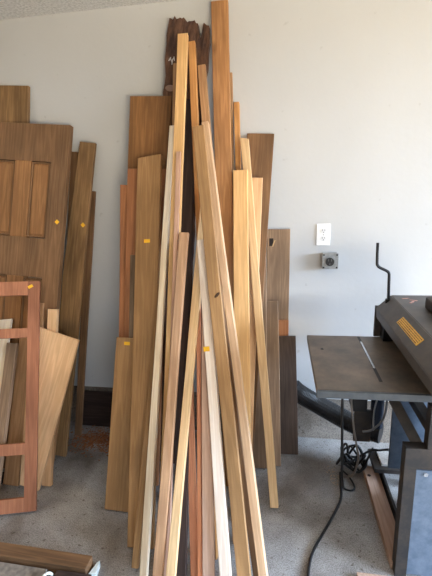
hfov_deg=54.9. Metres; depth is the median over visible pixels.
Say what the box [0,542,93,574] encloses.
timber beam
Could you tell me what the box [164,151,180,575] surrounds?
stick
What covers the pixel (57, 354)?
board
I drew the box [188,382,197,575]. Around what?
trim strip
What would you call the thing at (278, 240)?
board
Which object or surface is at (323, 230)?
wall outlet
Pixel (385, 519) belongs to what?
plank
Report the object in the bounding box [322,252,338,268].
receptacle
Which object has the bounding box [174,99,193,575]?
board
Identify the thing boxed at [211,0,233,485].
board
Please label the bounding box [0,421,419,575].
floor
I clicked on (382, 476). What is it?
strip
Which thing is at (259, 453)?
board
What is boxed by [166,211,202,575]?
stick
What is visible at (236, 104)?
stick
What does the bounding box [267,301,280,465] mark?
board
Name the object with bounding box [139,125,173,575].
stick
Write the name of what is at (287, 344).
board
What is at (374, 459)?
bar
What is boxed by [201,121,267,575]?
stick
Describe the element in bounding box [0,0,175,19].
ceiling
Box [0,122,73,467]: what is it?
door
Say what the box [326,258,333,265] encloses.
socket
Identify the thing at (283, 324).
board
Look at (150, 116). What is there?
board
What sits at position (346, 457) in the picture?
coiled cord
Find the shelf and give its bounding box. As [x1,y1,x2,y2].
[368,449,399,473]
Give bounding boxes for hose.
[297,380,383,442]
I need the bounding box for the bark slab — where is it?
[160,16,210,463]
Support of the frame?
on the floor
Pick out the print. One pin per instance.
(408, 329)
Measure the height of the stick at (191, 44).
2.224 m
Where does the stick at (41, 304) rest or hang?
on the floor
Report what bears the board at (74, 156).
on the floor
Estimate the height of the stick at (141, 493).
1.667 m
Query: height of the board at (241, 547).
1.794 m
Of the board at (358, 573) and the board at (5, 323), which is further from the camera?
the board at (5, 323)
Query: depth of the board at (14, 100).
2.31 m
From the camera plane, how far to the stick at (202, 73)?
2.03 m
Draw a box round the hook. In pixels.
[42,571,53,575]
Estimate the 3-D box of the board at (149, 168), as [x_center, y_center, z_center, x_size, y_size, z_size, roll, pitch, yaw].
[-0.330,0.239,1.955,0.124,1.694,0.720,-1,14,5]
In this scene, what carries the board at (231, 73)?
on the floor
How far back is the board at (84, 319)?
2.53 m
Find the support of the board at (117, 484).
on the floor
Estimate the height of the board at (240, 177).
1.605 m
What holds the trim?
attached to the wall
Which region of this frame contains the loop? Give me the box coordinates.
[340,469,355,490]
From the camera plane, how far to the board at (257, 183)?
2.10 m
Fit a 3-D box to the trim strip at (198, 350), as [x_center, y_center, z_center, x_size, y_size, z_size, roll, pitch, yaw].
[-0.070,0.553,1.742,0.022,1.174,0.563,-1,14,2]
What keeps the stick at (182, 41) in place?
on the floor
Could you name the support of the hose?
attached to the planer
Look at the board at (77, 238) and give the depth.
2.36 m
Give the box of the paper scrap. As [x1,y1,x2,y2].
[89,561,99,575]
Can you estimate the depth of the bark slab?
2.09 m
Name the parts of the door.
panel, moulding, rail, panel, moulding, lock rail, rail, moulding, panel, panel, moulding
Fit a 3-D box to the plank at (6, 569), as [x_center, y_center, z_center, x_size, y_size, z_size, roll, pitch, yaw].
[-0.940,1.173,1.713,0.500,0.045,0.075,1,14,11]
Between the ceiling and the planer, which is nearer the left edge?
the ceiling
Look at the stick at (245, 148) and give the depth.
2.04 m
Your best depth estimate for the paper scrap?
1.71 m
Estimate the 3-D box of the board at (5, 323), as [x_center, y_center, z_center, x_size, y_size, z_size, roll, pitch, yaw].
[-1.224,0.633,2.221,0.152,0.860,0.428,1,15,11]
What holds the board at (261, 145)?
on the floor
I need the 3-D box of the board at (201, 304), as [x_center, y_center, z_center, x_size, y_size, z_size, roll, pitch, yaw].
[-0.054,0.460,1.807,0.044,1.321,0.554,-1,14,5]
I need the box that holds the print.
[398,318,421,342]
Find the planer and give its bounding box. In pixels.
[307,243,431,575]
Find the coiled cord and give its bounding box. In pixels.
[336,443,388,472]
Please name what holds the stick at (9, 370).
on the floor
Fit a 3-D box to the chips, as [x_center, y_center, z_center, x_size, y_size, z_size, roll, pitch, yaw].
[0.629,1.003,2.239,0.073,0.012,0.239,1,14,10]
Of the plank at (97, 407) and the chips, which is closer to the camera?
the chips
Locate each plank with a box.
[0,562,47,575]
[83,390,112,426]
[363,466,394,568]
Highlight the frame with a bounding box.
[0,281,40,514]
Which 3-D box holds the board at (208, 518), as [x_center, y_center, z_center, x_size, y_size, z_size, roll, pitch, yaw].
[-0.033,0.641,1.697,0.050,1.022,0.473,-1,14,3]
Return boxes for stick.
[0,343,18,486]
[40,303,43,327]
[42,309,58,485]
[131,253,168,568]
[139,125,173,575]
[160,33,188,477]
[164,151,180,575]
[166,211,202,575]
[168,63,176,264]
[188,41,217,559]
[197,64,233,543]
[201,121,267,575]
[234,102,240,169]
[240,138,278,507]
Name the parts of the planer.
power cord, hanging cord, motor, motor plate, plate, crank handle, stand leg, panel, stand rail, stand rail, panel, stand post, motor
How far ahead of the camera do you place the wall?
2.17 m
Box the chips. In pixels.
[326,461,338,484]
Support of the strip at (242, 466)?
on the floor
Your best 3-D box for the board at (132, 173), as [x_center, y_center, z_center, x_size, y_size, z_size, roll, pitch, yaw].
[-0.377,0.220,2.167,0.209,1.631,0.372,4,15,21]
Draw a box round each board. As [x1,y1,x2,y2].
[0,85,29,274]
[0,319,12,390]
[3,338,26,485]
[20,327,79,490]
[53,413,60,466]
[55,142,96,456]
[67,152,77,235]
[74,191,95,435]
[105,337,132,511]
[119,185,126,336]
[124,169,165,485]
[127,96,171,172]
[127,154,161,548]
[129,255,134,337]
[152,232,188,575]
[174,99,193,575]
[192,125,251,575]
[197,239,231,575]
[201,304,201,410]
[202,318,214,575]
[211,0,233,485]
[230,72,233,178]
[233,170,250,435]
[247,133,273,450]
[249,178,262,445]
[253,263,266,467]
[267,229,289,319]
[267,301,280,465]
[279,320,288,335]
[279,336,297,454]
[357,572,385,575]
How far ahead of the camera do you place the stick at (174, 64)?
2.07 m
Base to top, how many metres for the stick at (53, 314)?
0.915 m
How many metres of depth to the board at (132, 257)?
2.12 m
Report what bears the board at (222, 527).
on the floor
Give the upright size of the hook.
0.069 m
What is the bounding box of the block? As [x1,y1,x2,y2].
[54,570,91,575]
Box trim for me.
[70,386,391,442]
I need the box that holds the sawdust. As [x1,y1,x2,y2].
[68,425,109,460]
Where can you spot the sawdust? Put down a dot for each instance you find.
(105, 436)
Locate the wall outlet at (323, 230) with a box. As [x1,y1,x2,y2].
[316,224,330,244]
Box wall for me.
[0,0,431,401]
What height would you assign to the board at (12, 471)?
0.760 m
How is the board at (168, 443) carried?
on the floor
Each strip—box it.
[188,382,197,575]
[196,304,201,575]
[220,280,257,575]
[379,473,396,519]
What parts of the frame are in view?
rail, rail, rail, rail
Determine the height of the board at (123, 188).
1.553 m

